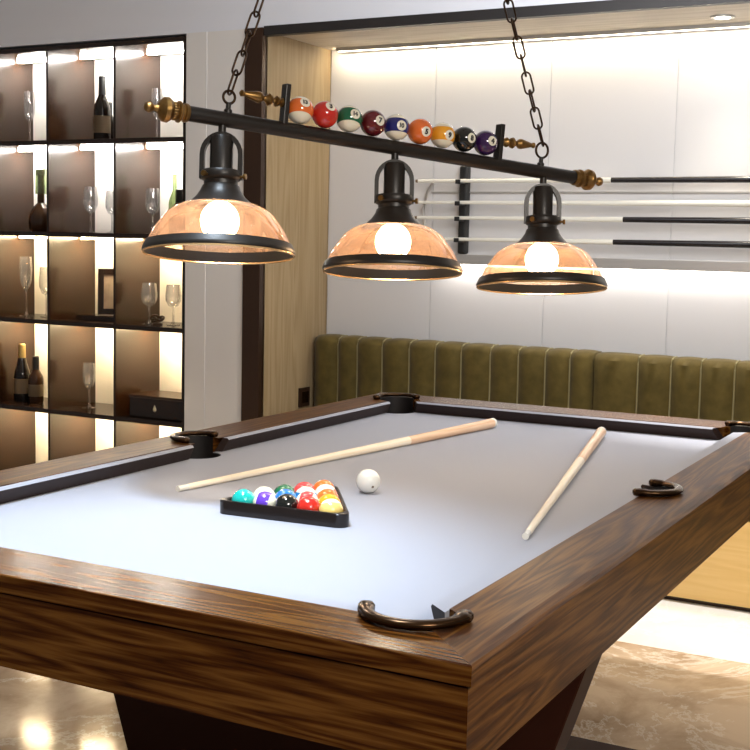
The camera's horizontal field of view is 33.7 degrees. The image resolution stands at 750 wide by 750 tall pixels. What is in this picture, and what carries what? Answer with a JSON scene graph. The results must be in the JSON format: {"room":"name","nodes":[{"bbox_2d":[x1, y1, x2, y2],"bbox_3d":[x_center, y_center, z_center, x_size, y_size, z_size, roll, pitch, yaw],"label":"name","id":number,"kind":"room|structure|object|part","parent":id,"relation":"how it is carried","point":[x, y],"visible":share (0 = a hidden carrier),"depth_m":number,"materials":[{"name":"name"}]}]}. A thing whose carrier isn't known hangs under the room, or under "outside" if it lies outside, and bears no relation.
{"room":"games hall","nodes":[
{"label":"games hall","id":0,"kind":"room"},
{"bbox_2d":[0,36,185,469],"bbox_3d":[-1.327,-0.459,6.050,1.233,2.222,0.344,4,7,28],"label":"display shelf","id":1,"kind":"object","parent":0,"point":[128,354],"visible":0.59,"depth_m":6.09,"materials":[{"name":"black paint"}]},
{"bbox_2d":[14,344,29,401],"bbox_3d":[-1.805,-0.013,6.325,0.085,0.294,0.085,4,7,28],"label":"champagne bottle","id":2,"kind":"object","parent":1,"relation":"on","point":[22,372],"visible":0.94,"depth_m":6.30,"materials":[{"name":"black glass"}]},
{"bbox_2d":[28,356,43,402],"bbox_3d":[-1.723,0.021,6.285,0.077,0.236,0.077,4,7,28],"label":"liquor bottle","id":3,"kind":"object","parent":1,"relation":"on","point":[35,379],"visible":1,"depth_m":6.26,"materials":[{"name":"brown glass"}]},
{"bbox_2d":[28,168,46,231],"bbox_3d":[-1.680,-0.880,6.223,0.124,0.317,0.124,4,7,28],"label":"decanter","id":4,"kind":"object","parent":1,"relation":"on","point":[37,221],"visible":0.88,"depth_m":6.19,"materials":[{"name":"brown glass"}]},
{"bbox_3d":[-1.586,-1.375,6.292,0.396,0.418,0.012,4,7,28],"label":"panel","id":5,"kind":"part","parent":1,"relation":"part of","materials":[{"name":"white"}]},
{"bbox_3d":[-1.596,-0.939,6.338,0.396,0.415,0.012,4,7,28],"label":"panel","id":6,"kind":"part","parent":1,"relation":"part of","materials":[{"name":"white"}]},
{"bbox_3d":[-1.605,-0.510,6.383,0.396,0.404,0.012,4,7,28],"label":"panel","id":7,"kind":"part","parent":1,"relation":"part of","materials":[{"name":"white"}]},
{"bbox_3d":[-1.614,-0.081,6.429,0.396,0.415,0.012,4,7,28],"label":"panel","id":8,"kind":"part","parent":1,"relation":"part of","materials":[{"name":"white"}]},
{"bbox_3d":[-1.624,0.355,6.475,0.396,0.418,0.012,4,7,28],"label":"panel","id":9,"kind":"part","parent":1,"relation":"part of","materials":[{"name":"white"}]},
{"bbox_2d":[76,314,112,321],"bbox_3d":[-1.325,-0.282,6.089,0.250,0.024,0.150,4,7,28],"label":"book","id":10,"kind":"object","parent":1,"relation":"on","point":[93,317],"visible":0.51,"depth_m":6.04,"materials":[{"name":"black paint"}]},
{"bbox_2d":[98,269,112,314],"bbox_3d":[-1.299,-0.410,6.099,0.130,0.225,0.053,0,6,-8],"label":"picture frame","id":11,"kind":"object","parent":10,"relation":"on","point":[105,276],"visible":0.59,"depth_m":6.09,"materials":[{"name":"black paint"}]},
{"bbox_2d":[104,275,112,308],"bbox_3d":[-1.299,-0.410,6.100,0.074,0.169,0.008,0,-3,-8],"label":"picture","id":12,"kind":"object","parent":11,"relation":"attached to","point":[108,279],"depth_m":6.09},
{"bbox_2d":[94,76,110,138],"bbox_3d":[-1.323,-1.287,5.993,0.081,0.317,0.081,4,7,28],"label":"wine bottle","id":13,"kind":"object","parent":1,"relation":"on","point":[102,112],"visible":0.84,"depth_m":5.97,"materials":[{"name":"black glass"}]},
{"bbox_3d":[-1.224,-1.347,6.101,0.396,0.418,0.012,4,7,28],"label":"panel","id":14,"kind":"part","parent":1,"relation":"part of","materials":[{"name":"white"}]},
{"bbox_3d":[-1.234,-0.911,6.147,0.396,0.415,0.012,4,7,28],"label":"panel","id":15,"kind":"part","parent":1,"relation":"part of","materials":[{"name":"white"}]},
{"bbox_3d":[-1.243,-0.482,6.192,0.396,0.404,0.012,4,7,28],"label":"panel","id":16,"kind":"part","parent":1,"relation":"part of","materials":[{"name":"white"}]},
{"bbox_3d":[-1.253,-0.053,6.238,0.396,0.415,0.012,4,7,28],"label":"panel","id":17,"kind":"part","parent":1,"relation":"part of","materials":[{"name":"white"}]},
{"bbox_3d":[-1.262,0.383,6.284,0.396,0.418,0.012,4,7,28],"label":"panel","id":18,"kind":"part","parent":1,"relation":"part of","materials":[{"name":"white"}]},
{"bbox_2d":[109,102,112,137],"bbox_3d":[-1.300,-1.236,6.068,0.050,0.201,0.050,4,7,28],"label":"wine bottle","id":19,"kind":"object","parent":1,"relation":"on","point":[110,103],"visible":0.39,"depth_m":6.05,"materials":[{"name":"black glass"}]},
{"bbox_2d":[128,390,181,420],"bbox_3d":[-0.982,0.145,5.888,0.318,0.106,0.208,4,7,28],"label":"storage box","id":20,"kind":"object","parent":1,"relation":"on","point":[155,404],"visible":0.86,"depth_m":5.81,"materials":[{"name":"black paint"}]},
{"bbox_3d":[-0.981,0.099,5.883,0.318,0.014,0.208,4,7,28],"label":"lid","id":21,"kind":"part","parent":20,"relation":"part of","materials":[{"name":"brown wood"}]},
{"bbox_2d":[150,314,164,324],"bbox_3d":[-1.020,-0.262,5.825,0.068,0.052,0.072,4,7,28],"label":"ornament","id":22,"kind":"object","parent":1,"relation":"on","point":[159,319],"visible":1,"depth_m":5.81,"materials":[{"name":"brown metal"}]},
{"bbox_3d":[-0.905,0.411,6.095,0.385,0.418,0.012,4,7,28],"label":"panel","id":23,"kind":"part","parent":1,"relation":"part of","materials":[{"name":"white"}]},
{"bbox_3d":[-0.896,-0.025,6.049,0.385,0.415,0.012,4,7,28],"label":"panel","id":24,"kind":"part","parent":1,"relation":"part of","materials":[{"name":"white"}]},
{"bbox_3d":[-0.887,-0.454,6.004,0.385,0.404,0.012,4,7,28],"label":"panel","id":25,"kind":"part","parent":1,"relation":"part of","materials":[{"name":"white"}]},
{"bbox_3d":[-0.868,-1.319,5.912,0.385,0.418,0.012,4,7,28],"label":"panel","id":26,"kind":"part","parent":1,"relation":"part of","materials":[{"name":"white"}]},
{"bbox_3d":[-0.877,-0.883,5.958,0.385,0.415,0.012,4,7,28],"label":"panel","id":27,"kind":"part","parent":1,"relation":"part of","materials":[{"name":"white"}]},
{"bbox_2d":[170,189,182,233],"bbox_3d":[-0.921,-0.768,5.827,0.088,0.211,0.088,4,7,28],"label":"wine bottle","id":28,"kind":"object","parent":1,"relation":"on","point":[176,220],"visible":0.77,"depth_m":5.79,"materials":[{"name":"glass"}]},
{"bbox_2d":[184,29,244,430],"bbox_3d":[-0.635,-0.412,5.693,0.318,2.232,0.364,4,7,28],"label":"wall column","id":29,"kind":"structure","parent":0,"point":[213,292],"depth_m":5.53,"materials":[{"name":"white paint"}]},
{"bbox_2d":[262,36,330,416],"bbox_3d":[-0.390,-0.433,5.721,0.092,2.280,0.600,4,7,28],"label":"wall","id":30,"kind":"structure","parent":0,"point":[297,171],"depth_m":5.64,"materials":[{"name":"brown wood"}]},
{"bbox_2d":[298,387,309,406],"bbox_3d":[-0.331,0.103,5.797,0.014,0.090,0.090,4,7,28],"label":"wall socket","id":31,"kind":"object","parent":30,"relation":"attached to","point":[303,393],"visible":1,"depth_m":5.78,"materials":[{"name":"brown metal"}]},
{"bbox_2d":[0,0,602,49],"bbox_3d":[0.706,-1.597,4.718,6.600,0.388,0.100,4,7,28],"label":"ceiling","id":32,"kind":"structure","parent":0,"point":[23,23],"depth_m":5.53,"materials":[{"name":"white paint"}]},
{"bbox_2d":[241,27,267,420],"bbox_3d":[-0.535,-0.384,5.450,0.089,2.232,0.042,4,7,28],"label":"trim","id":33,"kind":"structure","parent":32,"relation":"attached to","point":[254,190],"depth_m":5.41,"materials":[{"name":"brown metal"}]},
{"bbox_2d":[264,0,749,36],"bbox_3d":[1.563,-1.319,4.242,4.605,0.040,0.036,4,7,28],"label":"trim","id":34,"kind":"structure","parent":32,"relation":"attached to","point":[605,6],"depth_m":4.82,"materials":[{"name":"grey metal"}]},
{"bbox_2d":[0,641,749,749],"bbox_3d":[-1.006,1.146,1.883,6.600,0.080,5.815,4,7,28],"label":"floor","id":35,"kind":"structure","parent":0,"point":[638,697],"depth_m":3.54,"materials":[{"name":"brown stone"}]},
{"bbox_2d":[0,392,749,749],"bbox_3d":[0.058,0.600,2.997,1.437,0.816,2.465,4,7,28],"label":"table","id":36,"kind":"object","parent":35,"relation":"on","point":[429,620],"visible":0.99,"depth_m":2.21,"materials":[{"name":"brown wood"}]},
{"bbox_2d":[0,445,193,503],"bbox_3d":[-0.702,0.237,2.739,0.037,0.037,0.976,4,7,28],"label":"cushion","id":37,"kind":"object","parent":36,"relation":"on","point":[56,482],"depth_m":2.83,"materials":[{"name":"grey fabric"}]},
{"bbox_2d":[0,541,357,610],"bbox_3d":[-0.453,0.320,2.005,1.022,0.037,0.037,4,7,28],"label":"cushion","id":38,"kind":"object","parent":36,"relation":"on","point":[323,603],"depth_m":1.91,"materials":[{"name":"grey fabric"}]},
{"bbox_3d":[-0.503,0.190,3.260,0.146,0.048,2.465,4,7,28],"label":"rail","id":39,"kind":"part","parent":36,"relation":"part of","materials":[{"name":"brown wood"}]},
{"bbox_2d":[173,435,220,458],"bbox_3d":[-0.469,0.268,3.248,0.128,0.202,0.136,4,7,28],"label":"pocket","id":40,"kind":"object","parent":36,"relation":"on","point":[203,446],"depth_m":3.29,"materials":[{"name":"black leather"}]},
{"bbox_3d":[-0.484,0.331,1.931,1.437,0.048,0.125,4,7,28],"label":"rail","id":41,"kind":"part","parent":36,"relation":"part of","materials":[{"name":"brown wood"}]},
{"bbox_2d":[231,489,254,502],"bbox_3d":[-0.272,0.260,2.558,0.050,0.050,0.050,-3,8,-38],"label":"ball","id":42,"kind":"object","parent":36,"relation":"on","point":[241,495],"visible":0.56,"depth_m":2.54,"materials":[{"name":"teal plastic"}]},
{"bbox_2d":[253,486,274,495],"bbox_3d":[-0.232,0.258,2.588,0.050,0.050,0.050,-4,8,-39],"label":"ball","id":43,"kind":"object","parent":36,"relation":"on","point":[263,488],"visible":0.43,"depth_m":2.58,"materials":[{"name":"beige plastic"}]},
{"bbox_2d":[253,491,275,505],"bbox_3d":[-0.226,0.263,2.538,0.050,0.050,0.050,2,6,10],"label":"ball","id":44,"kind":"object","parent":36,"relation":"on","point":[264,497],"visible":0.49,"depth_m":2.52,"materials":[{"name":"purple plastic"}]},
{"bbox_2d":[220,486,348,527],"bbox_3d":[-0.138,0.270,2.597,0.289,0.028,0.265,4,7,28],"label":"ball rack","id":45,"kind":"object","parent":36,"relation":"on","point":[227,507],"visible":0.73,"depth_m":2.48,"materials":[{"name":"black plastic"}]},
{"bbox_2d":[274,484,295,493],"bbox_3d":[-0.191,0.256,2.618,0.050,0.050,0.050,-3,8,-37],"label":"ball","id":46,"kind":"object","parent":36,"relation":"on","point":[282,486],"visible":0.3,"depth_m":2.61,"materials":[{"name":"green plastic"}]},
{"bbox_2d":[274,494,297,507],"bbox_3d":[-0.180,0.267,2.518,0.050,0.050,0.050,-4,8,-39],"label":"ball","id":47,"kind":"object","parent":36,"relation":"on","point":[284,500],"visible":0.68,"depth_m":2.50,"materials":[{"name":"black plastic"}]},
{"bbox_2d":[275,489,296,498],"bbox_3d":[-0.186,0.261,2.568,0.050,0.050,0.050,-4,8,-39],"label":"ball","id":48,"kind":"object","parent":36,"relation":"on","point":[282,491],"visible":0.37,"depth_m":2.56,"materials":[{"name":"blue plastic"}]},
{"bbox_2d":[215,402,389,451],"bbox_3d":[-0.180,0.145,3.713,0.037,0.037,0.976,4,7,28],"label":"cushion","id":49,"kind":"object","parent":36,"relation":"on","point":[249,438],"depth_m":3.62,"materials":[{"name":"grey fabric"}]},
{"bbox_2d":[294,482,314,490],"bbox_3d":[-0.151,0.254,2.647,0.050,0.050,0.050,-4,8,-38],"label":"ball","id":50,"kind":"object","parent":36,"relation":"on","point":[301,484],"visible":0.33,"depth_m":2.64,"materials":[{"name":"red plastic"}]},
{"bbox_2d":[295,486,316,495],"bbox_3d":[-0.145,0.259,2.598,0.050,0.050,0.050,-4,8,-39],"label":"ball","id":51,"kind":"object","parent":36,"relation":"on","point":[305,488],"visible":0.36,"depth_m":2.59,"materials":[{"name":"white plastic"}]},
{"bbox_2d":[296,491,318,500],"bbox_3d":[-0.140,0.264,2.548,0.050,0.050,0.050,2,6,10],"label":"ball","id":52,"kind":"object","parent":36,"relation":"on","point":[305,493],"visible":0.33,"depth_m":2.54,"materials":[{"name":"red plastic"}]},
{"bbox_2d":[296,496,319,510],"bbox_3d":[-0.134,0.270,2.499,0.050,0.050,0.050,-3,7,-33],"label":"ball","id":53,"kind":"object","parent":36,"relation":"on","point":[307,502],"visible":0.63,"depth_m":2.48,"materials":[{"name":"red plastic"}]},
{"bbox_2d":[314,479,334,489],"bbox_3d":[-0.111,0.251,2.677,0.050,0.050,0.050,-4,8,-39],"label":"ball","id":54,"kind":"object","parent":36,"relation":"on","point":[320,482],"visible":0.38,"depth_m":2.67,"materials":[{"name":"orange plastic"}]},
{"bbox_2d":[315,484,336,493],"bbox_3d":[-0.105,0.257,2.628,0.050,0.050,0.050,-4,8,-42],"label":"ball","id":55,"kind":"object","parent":36,"relation":"on","point":[323,486],"visible":0.37,"depth_m":2.62,"materials":[{"name":"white plastic"}]},
{"bbox_2d":[317,489,338,498],"bbox_3d":[-0.099,0.262,2.578,0.050,0.050,0.050,-3,7,-35],"label":"ball","id":56,"kind":"object","parent":36,"relation":"on","point":[324,491],"visible":0.33,"depth_m":2.57,"materials":[{"name":"orange plastic"}]},
{"bbox_2d":[318,493,340,504],"bbox_3d":[-0.094,0.267,2.529,0.050,0.050,0.050,-3,7,-36],"label":"ball","id":57,"kind":"object","parent":36,"relation":"on","point":[325,496],"visible":0.3,"depth_m":2.52,"materials":[{"name":"yellow plastic"}]},
{"bbox_2d":[319,499,343,512],"bbox_3d":[-0.088,0.273,2.479,0.050,0.050,0.050,-3,8,-37],"label":"ball","id":58,"kind":"object","parent":36,"relation":"on","point":[328,505],"visible":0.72,"depth_m":2.46,"materials":[{"name":"yellow plastic"}]},
{"bbox_2d":[176,418,496,491],"bbox_3d":[-0.033,0.197,3.292,0.031,0.031,1.350,6,7,36],"label":"pool cue","id":59,"kind":"object","parent":36,"relation":"on","point":[490,423],"visible":1,"depth_m":3.26,"materials":[{"name":"beige wood"}]},
{"bbox_3d":[-0.123,0.680,2.667,1.326,0.680,0.100,4,7,28],"label":"leg panel","id":60,"kind":"part","parent":36,"relation":"part of","materials":[{"name":"brown paint"}]},
{"bbox_2d":[356,469,379,492],"bbox_3d":[-0.015,0.239,2.789,0.055,0.055,0.055,4,7,28],"label":"cue ball","id":61,"kind":"object","parent":36,"relation":"on","point":[367,480],"visible":1,"depth_m":2.77,"materials":[{"name":"white plastic"}]},
{"bbox_2d":[380,397,413,413],"bbox_3d":[0.071,0.181,4.185,0.128,0.202,0.128,4,7,28],"label":"pocket","id":62,"kind":"object","parent":36,"relation":"on","point":[397,405],"depth_m":4.23,"materials":[{"name":"black leather"}]},
{"bbox_2d":[431,496,635,618],"bbox_3d":[0.313,0.316,2.203,0.037,0.037,0.976,4,7,28],"label":"cushion","id":63,"kind":"object","parent":36,"relation":"on","point":[464,596],"depth_m":2.06,"materials":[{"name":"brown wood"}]},
{"bbox_2d":[522,427,606,539],"bbox_3d":[0.485,0.236,3.036,0.031,0.031,1.386,3,6,16],"label":"pool cue","id":64,"kind":"object","parent":36,"relation":"on","point":[599,434],"visible":1,"depth_m":2.93,"materials":[{"name":"beige wood"}]},
{"bbox_3d":[0.611,0.139,3.976,1.437,0.048,0.148,4,7,28],"label":"rail","id":65,"kind":"part","parent":36,"relation":"part of","materials":[{"name":"brown wood"}]},
{"bbox_2d":[413,401,722,439],"bbox_3d":[0.579,0.141,3.915,1.037,0.037,0.037,4,7,28],"label":"cushion","id":66,"kind":"object","parent":36,"relation":"on","point":[613,424],"depth_m":3.89,"materials":[{"name":"grey fabric"}]},
{"bbox_3d":[0.645,0.279,2.653,0.125,0.048,2.465,4,7,28],"label":"rail","id":67,"kind":"part","parent":36,"relation":"part of","materials":[{"name":"brown wood"}]},
{"bbox_3d":[0.021,0.979,2.982,1.037,0.065,0.860,4,7,28],"label":"foot plate","id":68,"kind":"part","parent":36,"relation":"part of","materials":[{"name":"brown paint"}]},
{"bbox_2d":[649,486,680,496],"bbox_3d":[0.595,0.350,2.686,0.128,0.202,0.136,4,7,28],"label":"pocket","id":69,"kind":"object","parent":36,"relation":"on","point":[654,491],"depth_m":2.62,"materials":[{"name":"brown metal"}]},
{"bbox_2d":[641,432,746,489],"bbox_3d":[0.834,0.224,3.177,0.037,0.037,0.976,4,7,28],"label":"cushion","id":70,"kind":"object","parent":36,"relation":"on","point":[692,462],"depth_m":3.07,"materials":[{"name":"grey fabric"}]},
{"bbox_2d":[730,426,749,433],"bbox_3d":[1.078,0.259,3.653,0.128,0.202,0.128,4,7,28],"label":"pocket","id":71,"kind":"object","parent":36,"relation":"on","point":[733,429],"depth_m":3.70,"materials":[{"name":"black leather"}]},
{"bbox_2d":[284,3,749,49],"bbox_3d":[1.693,-1.377,4.517,4.640,0.060,0.600,4,7,28],"label":"ceiling","id":72,"kind":"structure","parent":0,"point":[688,16],"depth_m":5.08,"materials":[{"name":"brown wood"}]},
{"bbox_2d":[336,22,749,51],"bbox_3d":[1.788,-1.357,4.709,4.450,0.016,0.032,4,7,28],"label":"recessed light","id":73,"kind":"object","parent":72,"relation":"in","point":[737,24],"visible":1,"depth_m":5.24,"materials":[{"name":"glowing white light"}]},
{"bbox_2d":[710,14,735,19],"bbox_3d":[1.339,-1.378,4.763,0.096,0.006,0.096,4,7,28],"label":"recessed light","id":74,"kind":"object","parent":72,"relation":"in","point":[719,16],"visible":1,"depth_m":4.75,"materials":[{"name":"grey metal"}]},
{"bbox_2d":[326,27,749,360],"bbox_3d":[1.744,-0.473,4.916,4.800,2.620,0.100,4,7,28],"label":"wall","id":75,"kind":"structure","parent":0,"point":[666,104],"depth_m":5.31,"materials":[{"name":"white paint"}]},
{"bbox_2d":[422,166,749,274],"bbox_3d":[1.566,-0.617,4.883,3.102,0.445,0.102,4,7,28],"label":"cue rack","id":76,"kind":"object","parent":75,"relation":"attached to","point":[577,263],"visible":0.9,"depth_m":5.27,"materials":[{"name":"grey metal"}]},
{"bbox_2d":[414,237,749,247],"bbox_3d":[1.031,-0.553,5.154,1.930,0.031,0.031,4,7,28],"label":"pool cue","id":77,"kind":"object","parent":76,"relation":"on","point":[684,243],"visible":0.97,"depth_m":5.12,"materials":[{"name":"wood"},{"name":"black paint"}]},
{"bbox_2d":[415,216,749,223],"bbox_3d":[1.033,-0.646,5.144,1.930,0.031,0.031,4,7,28],"label":"pool cue","id":78,"kind":"object","parent":76,"relation":"on","point":[700,220],"visible":0.94,"depth_m":5.12,"materials":[{"name":"white wood"}]},
{"bbox_2d":[415,176,749,182],"bbox_3d":[1.036,-0.808,5.127,1.930,0.031,0.031,4,7,28],"label":"pool cue","id":79,"kind":"object","parent":76,"relation":"on","point":[696,179],"visible":0.89,"depth_m":5.10,"materials":[{"name":"white wood"}]},
{"bbox_2d":[418,200,749,206],"bbox_3d":[1.025,-0.715,5.142,1.910,0.031,0.031,4,7,28],"label":"pool cue","id":80,"kind":"object","parent":76,"relation":"on","point":[696,203],"visible":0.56,"depth_m":5.11,"materials":[{"name":"white wood"}]},
{"bbox_3d":[1.607,-0.725,4.900,3.060,0.006,0.013,4,7,28],"label":"rail","id":81,"kind":"part","parent":76,"relation":"part of","materials":[{"name":"grey metal"}]},
{"bbox_2d":[617,599,749,663],"bbox_3d":[0.677,0.850,5.023,6.600,0.080,1.335,4,7,28],"label":"trim","id":82,"kind":"structure","parent":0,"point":[680,626],"depth_m":4.32,"materials":[{"name":"white stone"}]},
{"bbox_2d":[314,334,749,611],"bbox_3d":[1.410,0.403,4.785,4.045,0.892,0.560,4,7,28],"label":"sofa","id":83,"kind":"object","parent":82,"relation":"on","point":[346,367],"visible":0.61,"depth_m":5.23,"materials":[{"name":"green fabric"}]},
{"bbox_3d":[0.331,0.068,5.565,1.358,0.437,0.150,4,7,28],"label":"backrest","id":84,"kind":"part","parent":83,"relation":"part of","materials":[{"name":"green fabric"}]},
{"bbox_3d":[1.522,0.162,4.936,1.326,0.433,0.150,4,7,28],"label":"backrest","id":85,"kind":"part","parent":83,"relation":"part of","materials":[{"name":"green fabric"}]},
{"bbox_3d":[1.405,0.666,4.812,4.045,0.318,0.550,4,7,28],"label":"panel","id":86,"kind":"part","parent":83,"relation":"part of","materials":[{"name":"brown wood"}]},
{"bbox_3d":[-0.633,-1.594,2.185,6.600,0.080,7.150,4,7,28],"label":"ceiling","id":87,"kind":"structure","parent":0,"visible":0},
{"bbox_2d":[141,0,607,294],"bbox_3d":[0.076,-0.885,2.781,1.236,1.423,0.321,-2,7,-31],"label":"pendant lamp","id":88,"kind":"object","parent":87,"relation":"hanging from","point":[220,197],"visible":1,"depth_m":2.80,"materials":[{"name":"black metal"}]},
{"bbox_3d":[-0.328,-0.316,2.614,0.303,0.091,0.303,1,-2,0],"label":"lamp shade","id":89,"kind":"part","parent":88,"relation":"part of","materials":[{"name":"orange glass"}]},
{"bbox_3d":[-0.328,-0.334,2.614,0.082,0.103,0.082,1,-2,0],"label":"bulb","id":90,"kind":"part","parent":88,"relation":"part of","materials":[{"name":"beige glass"}]},
{"bbox_3d":[-0.309,-0.589,2.623,0.033,0.033,0.006,3,4,-30],"label":"chain","id":91,"kind":"part","parent":88,"relation":"part of","materials":[{"name":"grey metal"}]},
{"bbox_3d":[-0.196,-0.589,2.691,0.012,0.087,0.024,3,4,-31],"label":"plate","id":92,"kind":"part","parent":88,"relation":"part of","materials":[{"name":"black metal"}]},
{"bbox_3d":[0.042,-0.314,2.837,0.082,0.103,0.082,1,-2,0],"label":"bulb","id":93,"kind":"part","parent":88,"relation":"part of","materials":[{"name":"beige glass"}]},
{"bbox_3d":[0.041,-0.296,2.837,0.303,0.091,0.303,1,-2,0],"label":"lamp shade","id":94,"kind":"part","parent":88,"relation":"part of","materials":[{"name":"orange glass"}]},
{"bbox_3d":[0.300,-0.562,2.991,0.012,0.087,0.024,3,4,-31],"label":"plate","id":95,"kind":"part","parent":88,"relation":"part of","materials":[{"name":"black metal"}]},
{"bbox_3d":[0.413,-0.276,3.062,0.303,0.091,0.303,1,-2,0],"label":"lamp shade","id":96,"kind":"part","parent":88,"relation":"part of","materials":[{"name":"orange glass"}]},
{"bbox_3d":[0.413,-0.294,3.062,0.082,0.103,0.082,1,-2,0],"label":"bulb","id":97,"kind":"part","parent":88,"relation":"part of","materials":[{"name":"beige glass"}]},
{"bbox_3d":[0.413,-0.556,3.060,0.043,0.043,0.006,3,4,-30],"label":"chain","id":98,"kind":"part","parent":88,"relation":"part of","materials":[{"name":"black metal"}]}
]}

